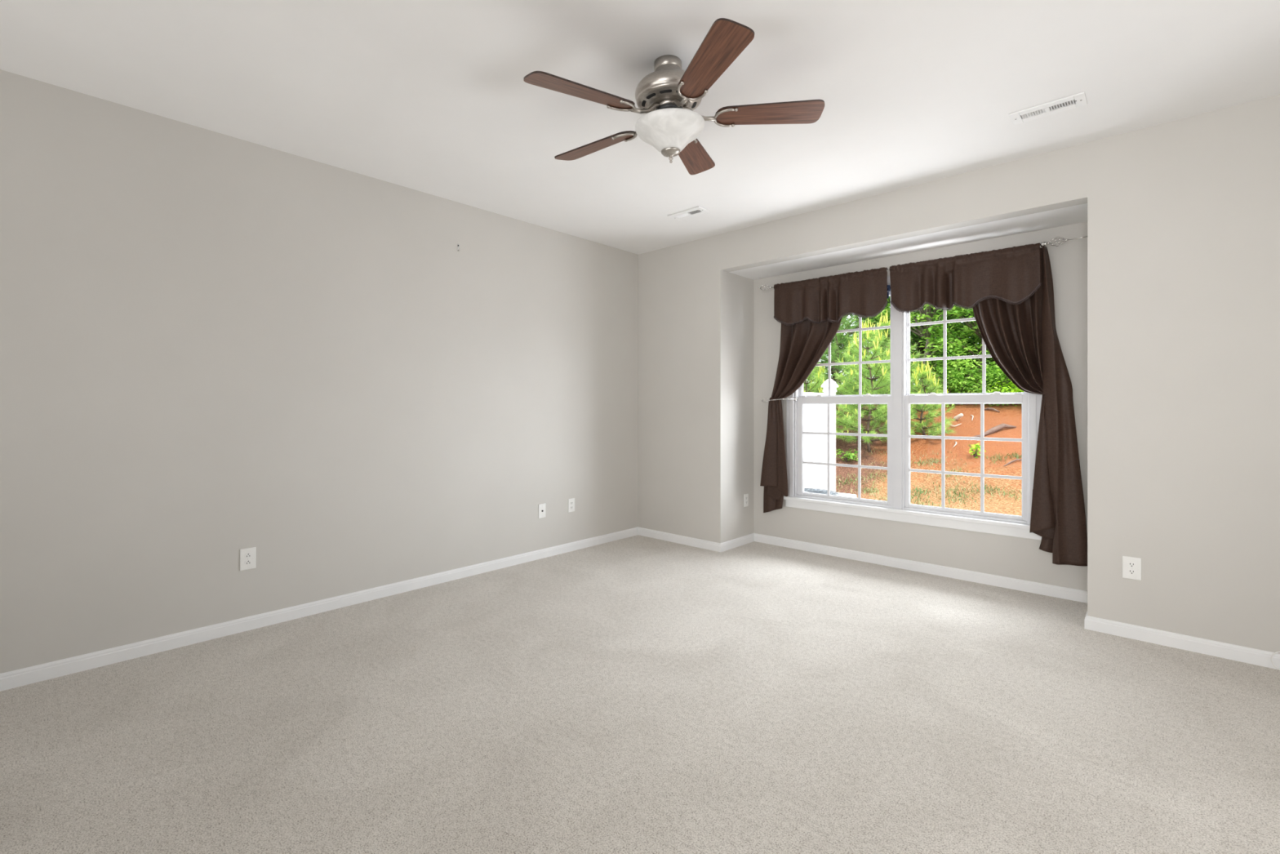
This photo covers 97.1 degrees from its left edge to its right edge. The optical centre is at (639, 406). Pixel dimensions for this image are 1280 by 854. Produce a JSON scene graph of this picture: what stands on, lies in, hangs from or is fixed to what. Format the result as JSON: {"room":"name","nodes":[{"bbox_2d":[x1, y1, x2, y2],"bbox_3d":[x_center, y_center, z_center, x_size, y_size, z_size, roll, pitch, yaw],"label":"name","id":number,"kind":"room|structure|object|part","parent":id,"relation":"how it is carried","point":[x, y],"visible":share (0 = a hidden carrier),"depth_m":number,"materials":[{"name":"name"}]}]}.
{"room":"empty bedroom","nodes":[
{"label":"empty bedroom","id":0,"kind":"room"},
{"bbox_2d":[0,69,638,673],"bbox_3d":[-2.234,-0.118,3.221,0.120,2.740,6.400,0,0,43],"label":"wall","id":1,"kind":"structure","parent":0,"point":[214,345],"depth_m":3.21,"materials":[{"name":"paint"}]},
{"bbox_2d":[240,546,256,570],"bbox_3d":[-2.196,0.853,3.167,0.009,0.120,0.076,0,0,43],"label":"wall outlet","id":2,"kind":"object","parent":1,"relation":"attached to","point":[248,555],"visible":1,"depth_m":3.17,"materials":[{"name":"white plastic"}]},
{"bbox_2d":[244,552,251,558],"bbox_3d":[-2.194,0.834,3.165,0.002,0.026,0.032,0,0,43],"label":"receptacle","id":3,"kind":"object","parent":2,"relation":"attached to","point":[247,555],"depth_m":3.16,"materials":[{"name":"white plastic"}]},
{"bbox_2d":[244,560,251,564],"bbox_3d":[-2.194,0.873,3.165,0.002,0.026,0.032,0,0,43],"label":"receptacle","id":4,"kind":"object","parent":2,"relation":"attached to","point":[246,562],"depth_m":3.16,"materials":[{"name":"white plastic"}]},
{"bbox_2d":[0,526,638,691],"bbox_3d":[-2.185,1.215,3.176,0.013,0.074,6.400,0,0,43],"label":"baseboard","id":5,"kind":"structure","parent":1,"relation":"attached to","point":[35,673],"depth_m":3.20,"materials":[{"name":"white paint"}]},
{"bbox_2d":[538,503,545,518],"bbox_3d":[-0.807,0.862,4.669,0.013,0.116,0.072,0,0,43],"label":"cable jack plate","id":6,"kind":"object","parent":1,"relation":"attached to","point":[542,506],"visible":1,"depth_m":4.66,"materials":[{"name":"white plastic"}]},
{"bbox_2d":[568,497,574,512],"bbox_3d":[-0.594,0.856,4.902,0.009,0.116,0.072,0,0,43],"label":"wall outlet","id":7,"kind":"object","parent":1,"relation":"attached to","point":[571,501],"visible":1,"depth_m":4.90,"materials":[{"name":"white plastic"}]},
{"bbox_2d":[0,534,1279,853],"bbox_3d":[-0.137,1.327,1.571,5.440,0.150,7.060,0,0,43],"label":"floor","id":8,"kind":"structure","parent":0,"point":[637,694],"depth_m":2.18,"materials":[{"name":"beige carpet"}]},
{"bbox_2d":[1271,651,1279,670],"bbox_3d":[3.120,1.186,2.591,0.037,0.132,0.303,0,0,-42],"label":"cable","id":9,"kind":"object","parent":8,"relation":"on","point":[1273,654],"visible":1,"depth_m":2.69,"materials":[{"name":"white plastic"}]},
{"bbox_2d":[0,0,1279,254],"bbox_3d":[-0.280,-1.548,1.416,5.440,0.120,6.640,0,0,43],"label":"ceiling","id":10,"kind":"structure","parent":0,"point":[433,97],"depth_m":2.58,"materials":[{"name":"paint"}]},
{"bbox_2d":[523,17,824,174],"bbox_3d":[0.090,-1.282,2.490,1.222,0.442,1.276,0,0,37],"label":"ceiling fan","id":11,"kind":"object","parent":10,"relation":"hanging from","point":[668,95],"visible":1,"depth_m":2.37,"materials":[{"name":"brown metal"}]},
{"bbox_3d":[-0.223,-1.233,2.216,0.464,0.007,0.144,-3,15,-35],"label":"blade","id":12,"kind":"part","parent":11,"relation":"part of","materials":[{"name":"brown wood"}]},
{"bbox_3d":[-0.212,-1.252,2.719,0.464,0.007,0.144,0,15,37],"label":"blade","id":13,"kind":"part","parent":11,"relation":"part of","materials":[{"name":"brown wood"}]},
{"bbox_3d":[0.132,-1.170,2.463,0.304,0.119,0.304,0,3,43],"label":"lamp shade","id":14,"kind":"part","parent":11,"relation":"part of","materials":[{"name":"white glass"}]},
{"bbox_3d":[0.270,-1.274,2.864,0.144,0.007,0.464,-14,-2,19],"label":"blade","id":15,"kind":"part","parent":11,"relation":"part of","materials":[{"name":"brown wood"}]},
{"bbox_3d":[0.253,-1.243,2.050,0.144,0.007,0.464,10,-1,-17],"label":"blade","id":16,"kind":"part","parent":11,"relation":"part of","materials":[{"name":"brown wood"}]},
{"bbox_3d":[0.557,-1.268,2.450,0.464,0.007,0.144,-2,-10,1],"label":"blade","id":17,"kind":"part","parent":11,"relation":"part of","materials":[{"name":"brown wood"}]},
{"bbox_2d":[667,206,710,220],"bbox_3d":[0.373,-1.481,4.346,0.305,0.012,0.140,0,0,43],"label":"ceiling vent","id":18,"kind":"object","parent":10,"relation":"in","point":[694,211],"visible":1,"depth_m":4.33,"materials":[{"name":"metal"}]},
{"bbox_2d":[1008,91,1087,124],"bbox_3d":[2.033,-1.481,2.820,0.305,0.012,0.140,0,0,43],"label":"ceiling vent","id":19,"kind":"object","parent":10,"relation":"in","point":[1078,100],"visible":1,"depth_m":2.81,"materials":[{"name":"metal"}]},
{"bbox_2d":[728,271,753,540],"bbox_3d":[0.922,-0.014,5.207,0.120,2.532,0.560,0,0,43],"label":"wall","id":20,"kind":"structure","parent":0,"point":[740,289],"depth_m":5.10,"materials":[{"name":"paint"}]},
{"bbox_2d":[720,533,754,551],"bbox_3d":[0.878,1.215,5.062,0.013,0.074,0.553,0,0,43],"label":"baseboard","id":21,"kind":"structure","parent":20,"relation":"attached to","point":[736,542],"depth_m":5.04,"materials":[{"name":"white paint"}]},
{"bbox_2d":[743,493,748,506],"bbox_3d":[0.971,0.856,5.166,0.009,0.116,0.072,0,0,43],"label":"wall outlet","id":22,"kind":"object","parent":20,"relation":"attached to","point":[745,495],"visible":1,"depth_m":5.16,"materials":[{"name":"white plastic"}]},
{"bbox_2d":[728,203,1087,279],"bbox_3d":[1.880,-1.230,4.322,2.488,0.100,0.560,0,0,43],"label":"ceiling","id":23,"kind":"structure","parent":0,"point":[1077,214],"depth_m":4.03,"materials":[{"name":"paint"}]},
{"bbox_2d":[753,222,1087,591],"bbox_3d":[2.022,0.036,4.477,2.488,2.432,0.140,0,0,43],"label":"wall","id":24,"kind":"structure","parent":0,"point":[1012,557],"depth_m":4.15,"materials":[{"name":"paint"}]},
{"bbox_2d":[760,396,797,403],"bbox_3d":[1.221,-0.058,4.994,0.319,0.054,0.077,0,0,24],"label":"curtain holdback","id":25,"kind":"object","parent":24,"relation":"attached to","point":[794,398],"visible":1,"depth_m":4.97,"materials":[{"name":"metal"}]},
{"bbox_3d":[1.249,-0.061,4.970,0.228,0.020,0.063,0,0,17],"label":"arm","id":26,"kind":"part","parent":25,"relation":"part of","materials":[{"name":"metal"}]},
{"bbox_2d":[794,284,893,508],"bbox_3d":[1.713,-0.083,4.750,0.839,1.760,0.118,0,0,43],"label":"window","id":27,"kind":"structure","parent":24,"relation":"in","point":[868,398],"depth_m":4.69,"materials":[{"name":"white plastic"}]},
{"bbox_3d":[1.692,0.347,4.727,0.807,0.865,0.028,0,0,43],"label":"sash","id":28,"kind":"part","parent":27,"relation":"part of","materials":[{"name":"white plastic"}]},
{"bbox_2d":[802,403,888,498],"bbox_3d":[1.696,0.366,4.716,0.726,0.783,0.008,0,0,43],"label":"grille","id":29,"kind":"object","parent":27,"relation":"attached to","point":[804,494],"depth_m":4.79,"materials":[{"name":"white plastic"}]},
{"bbox_3d":[1.718,-0.490,4.755,0.803,0.885,0.028,0,0,43],"label":"sash","id":30,"kind":"part","parent":27,"relation":"part of","materials":[{"name":"white plastic"}]},
{"bbox_2d":[815,315,890,395],"bbox_3d":[1.716,-0.490,4.749,0.761,0.796,0.008,0,0,43],"label":"grille","id":31,"kind":"object","parent":27,"relation":"attached to","point":[860,329],"depth_m":4.66,"materials":[{"name":"white plastic"}]},
{"bbox_2d":[893,306,902,509],"bbox_3d":[2.043,-0.083,4.441,0.066,1.760,0.124,0,0,43],"label":"trim","id":32,"kind":"structure","parent":24,"relation":"attached to","point":[897,316],"depth_m":4.39,"materials":[{"name":"white plastic"}]},
{"bbox_2d":[782,275,1042,540],"bbox_3d":[2.025,-0.066,4.432,1.925,1.913,0.162,0,0,43],"label":"window","id":33,"kind":"structure","parent":24,"relation":"in","point":[995,397],"depth_m":4.19,"materials":[{"name":"white plastic"}]},
{"bbox_2d":[887,284,890,297],"bbox_3d":[1.656,-0.896,4.684,0.800,0.107,0.048,0,0,43],"label":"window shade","id":34,"kind":"object","parent":33,"relation":"attached to","point":[888,286],"visible":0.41,"depth_m":4.40,"materials":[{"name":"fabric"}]},
{"bbox_2d":[908,308,991,394],"bbox_3d":[2.371,-0.490,4.144,0.757,0.796,0.008,0,0,43],"label":"grille","id":35,"kind":"object","parent":33,"relation":"attached to","point":[944,321],"depth_m":4.22,"materials":[{"name":"white plastic"}]},
{"bbox_2d":[908,403,1022,512],"bbox_3d":[2.348,0.366,4.114,0.736,0.783,0.008,0,0,43],"label":"grille","id":36,"kind":"object","parent":33,"relation":"attached to","point":[942,508],"depth_m":4.16,"materials":[{"name":"white plastic"}]},
{"bbox_3d":[2.351,0.347,4.118,0.792,0.865,0.028,0,0,43],"label":"sash","id":37,"kind":"part","parent":33,"relation":"part of","materials":[{"name":"white plastic"}]},
{"bbox_3d":[2.377,-0.490,4.146,0.788,0.885,0.028,0,0,43],"label":"sash","id":38,"kind":"part","parent":33,"relation":"part of","materials":[{"name":"white plastic"}]},
{"bbox_2d":[754,533,1087,603],"bbox_3d":[1.970,1.215,4.420,2.488,0.074,0.013,0,0,43],"label":"baseboard","id":39,"kind":"structure","parent":24,"relation":"attached to","point":[1060,592],"depth_m":4.20,"materials":[{"name":"white paint"}]},
{"bbox_2d":[759,235,1087,290],"bbox_3d":[1.971,-1.063,4.333,2.368,0.070,0.140,0,0,43],"label":"curtain rod","id":40,"kind":"object","parent":24,"relation":"attached to","point":[1042,243],"visible":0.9,"depth_m":3.65,"materials":[{"name":"metal"}]},
{"bbox_2d":[760,317,841,512],"bbox_3d":[1.428,-0.040,4.834,0.889,2.021,0.110,0,0,43],"label":"curtain","id":41,"kind":"object","parent":40,"relation":"hanging from","point":[802,344],"visible":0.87,"depth_m":4.96,"materials":[{"name":"brown fabric"}]},
{"bbox_2d":[773,266,887,325],"bbox_3d":[1.535,-0.879,4.655,0.972,0.395,0.070,0,0,43],"label":"curtain valance","id":42,"kind":"object","parent":40,"relation":"hanging from","point":[864,293],"visible":1,"depth_m":4.62,"materials":[{"name":"brown fabric"}]},
{"bbox_2d":[888,242,1040,313],"bbox_3d":[2.258,-0.873,3.994,0.952,0.401,0.092,0,0,44],"label":"curtain valance","id":43,"kind":"object","parent":40,"relation":"hanging from","point":[1010,274],"visible":1,"depth_m":3.95,"materials":[{"name":"brown fabric"}]},
{"bbox_2d":[972,245,1087,565],"bbox_3d":[2.555,-0.017,3.783,0.702,2.065,0.120,0,0,38],"label":"curtain","id":44,"kind":"object","parent":40,"relation":"hanging from","point":[1022,340],"visible":0.89,"depth_m":3.68,"materials":[{"name":"brown fabric"}]},
{"bbox_3d":[2.715,-0.016,3.616,0.244,2.063,0.047,0,0,43],"label":"hanging panel","id":45,"kind":"part","parent":44,"relation":"part of","materials":[{"name":"brown fabric"}]},
{"bbox_2d":[638,94,1279,653],"bbox_3d":[1.888,-0.118,3.852,5.320,2.740,0.120,0,0,43],"label":"wall","id":46,"kind":"structure","parent":0,"point":[1184,215],"depth_m":3.03,"materials":[{"name":"paint"}]},
{"bbox_2d":[638,527,720,551],"bbox_3d":[0.338,1.215,5.193,0.984,0.074,0.013,0,0,43],"label":"baseboard","id":47,"kind":"structure","parent":46,"relation":"attached to","point":[686,540],"depth_m":5.16,"materials":[{"name":"white paint"}]},
{"bbox_2d":[1122,555,1141,580],"bbox_3d":[2.658,0.873,3.054,0.077,0.120,0.009,0,0,43],"label":"wall outlet","id":48,"kind":"object","parent":46,"relation":"attached to","point":[1131,566],"visible":1,"depth_m":3.05,"materials":[{"name":"white plastic"}]},
{"bbox_2d":[1128,561,1135,567],"bbox_3d":[2.656,0.854,3.052,0.032,0.026,0.002,0,0,43],"label":"receptacle","id":49,"kind":"object","parent":48,"relation":"attached to","point":[1131,564],"depth_m":3.05,"materials":[{"name":"white plastic"}]},
{"bbox_2d":[1128,568,1135,574],"bbox_3d":[2.656,0.893,3.052,0.032,0.026,0.002,0,0,43],"label":"receptacle","id":50,"kind":"object","parent":48,"relation":"attached to","point":[1131,571],"depth_m":3.05,"materials":[{"name":"white plastic"}]},
{"bbox_2d":[1084,615,1279,669],"bbox_3d":[3.152,1.215,2.594,1.754,0.074,0.013,0,0,43],"label":"baseboard","id":51,"kind":"structure","parent":46,"relation":"attached to","point":[1211,647],"depth_m":2.91,"materials":[{"name":"white paint"}]},
{"label":"outside","id":52,"kind":"structure","parent":0,"visible":0},
{"bbox_2d":[803,387,1022,515],"bbox_3d":[11.356,0.094,19.323,30.000,3.156,34.300,0,0,43],"label":"ground","id":53,"kind":"structure","parent":52,"point":[1010,414],"depth_m":11.27,"materials":[{"name":"soil"}]},
{"bbox_2d":[803,391,828,489],"bbox_3d":[1.646,0.700,7.039,0.044,1.785,3.195,0,0,43],"label":"privacy fence","id":54,"kind":"object","parent":53,"relation":"on","point":[815,415],"visible":0.02,"depth_m":7.89,"materials":[{"name":"white plastic"}]},
{"bbox_3d":[1.646,-0.135,7.039,0.044,0.115,3.195,0,0,43],"label":"rail","id":55,"kind":"part","parent":54,"relation":"part of","materials":[{"name":"white plastic"}]},
{"bbox_2d":[804,318,849,391],"bbox_3d":[6.273,-3.587,24.151,5.374,7.194,5.183,0,0,-22],"label":"broadleaf tree","id":56,"kind":"object","parent":53,"relation":"on","point":[842,346],"visible":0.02,"depth_m":23.11,"materials":[{"name":"green plant"}]},
{"bbox_2d":[803,362,851,438],"bbox_3d":[3.910,-0.239,13.525,2.007,2.549,2.333,0,0,-30],"label":"pine tree","id":57,"kind":"object","parent":53,"relation":"on","point":[818,378],"visible":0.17,"depth_m":13.31,"materials":[{"name":"green plant"}]},
{"bbox_2d":[821,378,838,491],"bbox_3d":[2.774,0.612,8.261,0.184,2.060,0.184,0,0,43],"label":"fence post","id":58,"kind":"object","parent":53,"relation":"on","point":[825,384],"visible":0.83,"depth_m":8.20,"materials":[{"name":"white plastic"}]},
{"bbox_2d":[804,487,856,497],"bbox_3d":[1.610,1.236,5.497,0.760,0.833,0.760,0,0,43],"label":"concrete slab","id":59,"kind":"object","parent":53,"relation":"on","point":[806,490],"visible":0.16,"depth_m":5.50,"materials":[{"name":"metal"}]},
{"bbox_2d":[803,313,890,409],"bbox_3d":[5.660,-1.581,15.986,2.971,3.583,2.657,0,0,-19],"label":"pine tree","id":60,"kind":"object","parent":53,"relation":"on","point":[833,352],"visible":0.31,"depth_m":15.77,"materials":[{"name":"green plant"}]},
{"bbox_2d":[835,447,857,462],"bbox_3d":[4.463,1.050,12.093,0.549,0.364,0.544,0,0,-26],"label":"shrub","id":61,"kind":"object","parent":53,"relation":"on","point":[850,455],"visible":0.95,"depth_m":12.07,"materials":[{"name":"green plant"}]},
{"bbox_2d":[804,296,915,395],"bbox_3d":[7.207,-3.073,20.382,4.999,6.716,4.948,0,0,43],"label":"broadleaf tree","id":62,"kind":"object","parent":53,"relation":"on","point":[833,369],"visible":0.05,"depth_m":20.12,"materials":[{"name":"green plant"}]},
{"bbox_2d":[811,315,916,392],"bbox_3d":[9.996,-4.129,25.526,5.692,7.988,6.074,0,0,6],"label":"broadleaf tree","id":63,"kind":"object","parent":53,"relation":"on","point":[855,322],"visible":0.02,"depth_m":24.61,"materials":[{"name":"green plant"}]},
{"bbox_2d":[832,316,922,452],"bbox_3d":[5.116,-0.497,12.632,2.200,3.069,2.559,0,0,16],"label":"pine tree","id":64,"kind":"object","parent":53,"relation":"on","point":[880,384],"visible":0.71,"depth_m":12.50,"materials":[{"name":"green plant"}]},
{"bbox_2d":[838,309,935,417],"bbox_3d":[6.119,-0.972,14.160,2.405,2.927,2.623,0,0,17],"label":"pine tree","id":65,"kind":"object","parent":53,"relation":"on","point":[885,336],"visible":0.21,"depth_m":14.04,"materials":[{"name":"green plant"}]},
{"bbox_2d":[884,360,958,439],"bbox_3d":[6.369,-0.146,12.871,1.574,1.820,1.681,0,0,17],"label":"pine tree","id":66,"kind":"object","parent":53,"relation":"on","point":[926,373],"visible":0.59,"depth_m":12.68,"materials":[{"name":"green plant"}]},
{"bbox_2d":[857,298,988,390],"bbox_3d":[10.814,-3.796,21.674,4.994,7.328,5.265,0,0,-13],"label":"broadleaf tree","id":67,"kind":"object","parent":53,"relation":"on","point":[921,353],"visible":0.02,"depth_m":21.29,"materials":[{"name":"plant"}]},
{"bbox_2d":[862,297,991,393],"bbox_3d":[8.555,-2.821,17.003,3.762,5.738,3.811,0,0,26],"label":"broadleaf tree","id":68,"kind":"object","parent":53,"relation":"on","point":[926,313],"visible":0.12,"depth_m":16.53,"materials":[{"name":"green plant"}]},
{"bbox_2d":[862,298,994,392],"bbox_3d":[9.537,-3.271,18.720,4.602,6.728,4.180,0,0,10],"label":"broadleaf tree","id":69,"kind":"object","parent":53,"relation":"on","point":[916,340],"visible":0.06,"depth_m":18.27,"materials":[{"name":"green plant"}]},
{"bbox_2d":[835,445,1022,511],"bbox_3d":[4.113,1.235,10.849,6.520,0.860,4.711,0,0,43],"label":"grass","id":70,"kind":"structure","parent":53,"relation":"on","point":[1017,455],"depth_m":10.33,"materials":[{"name":"beige plant"}]},
{"bbox_2d":[927,364,978,407],"bbox_3d":[8.497,-0.535,15.311,1.586,1.208,1.608,0,0,-14],"label":"shrub","id":71,"kind":"object","parent":53,"relation":"on","point":[954,373],"visible":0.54,"depth_m":14.99,"materials":[{"name":"green plant"}]},
{"bbox_2d":[914,311,998,392],"bbox_3d":[13.564,-4.165,21.553,5.879,7.789,5.986,0,0,-25],"label":"broadleaf tree","id":72,"kind":"object","parent":53,"relation":"on","point":[932,311],"visible":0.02,"depth_m":22.24,"materials":[{"name":"green plant"}]},
{"bbox_2d":[953,413,963,420],"bbox_3d":[7.498,0.245,13.298,0.100,0.175,0.231,0,0,-19],"label":"log","id":73,"kind":"object","parent":53,"relation":"on","point":[959,415],"visible":0.93,"depth_m":13.26,"materials":[{"name":"brown wood"}]},
{"bbox_2d":[920,302,1017,404],"bbox_3d":[9.501,-2.579,15.647,3.467,5.625,3.372,0,0,-39],"label":"broadleaf tree","id":74,"kind":"object","parent":53,"relation":"on","point":[955,312],"visible":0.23,"depth_m":15.73,"materials":[{"name":"green plant"}]},
{"bbox_2d":[968,443,986,457],"bbox_3d":[6.609,0.896,11.102,0.321,0.349,0.297,0,0,-9],"label":"shrub","id":75,"kind":"object","parent":53,"relation":"on","point":[977,446],"visible":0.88,"depth_m":11.11,"materials":[{"name":"green plant"}]},
{"bbox_2d":[951,307,1009,393],"bbox_3d":[12.087,-3.472,17.638,4.873,6.998,5.095,0,0,-41],"label":"broadleaf tree","id":76,"kind":"object","parent":53,"relation":"on","point":[957,308],"visible":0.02,"depth_m":17.89,"materials":[{"name":"green plant"}]},
{"bbox_2d":[951,361,1020,406],"bbox_3d":[9.122,-0.531,14.668,2.102,1.277,1.900,0,0,-14],"label":"shrub","id":77,"kind":"object","parent":53,"relation":"on","point":[995,370],"visible":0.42,"depth_m":14.51,"materials":[{"name":"green plant"}]},
{"bbox_2d":[963,342,1019,392],"bbox_3d":[11.075,-2.731,15.158,3.964,5.739,3.866,0,0,-10],"label":"broadleaf tree","id":78,"kind":"object","parent":53,"relation":"on","point":[969,346],"visible":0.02,"depth_m":15.55,"materials":[{"name":"green plant"}]},
{"bbox_2d":[983,407,999,412],"bbox_3d":[8.646,0.080,13.839,0.138,0.115,0.492,0,0,-14],"label":"fallen branch","id":79,"kind":"object","parent":53,"relation":"on","point":[988,408],"visible":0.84,"depth_m":13.85,"materials":[{"name":"brown wood"}]},
{"bbox_2d":[972,422,1016,437],"bbox_3d":[7.589,0.536,12.162,1.169,0.347,0.155,0,0,-6],"label":"fallen branch","id":80,"kind":"object","parent":53,"relation":"on","point":[1002,425],"visible":0.71,"depth_m":12.12,"materials":[{"name":"brown wood"}]},
{"bbox_2d":[988,365,1023,405],"bbox_3d":[9.746,-0.529,13.761,2.283,1.155,2.105,0,0,-15],"label":"shrub","id":81,"kind":"object","parent":53,"relation":"on","point":[1006,384],"visible":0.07,"depth_m":14.04,"materials":[{"name":"green plant"}]},
{"bbox_2d":[1003,458,1022,466],"bbox_3d":[6.971,1.041,10.524,0.488,0.133,0.117,0,0,-4],"label":"fallen branch","id":82,"kind":"object","parent":53,"relation":"on","point":[1015,460],"visible":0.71,"depth_m":10.54,"materials":[{"name":"brown wood"}]}
]}

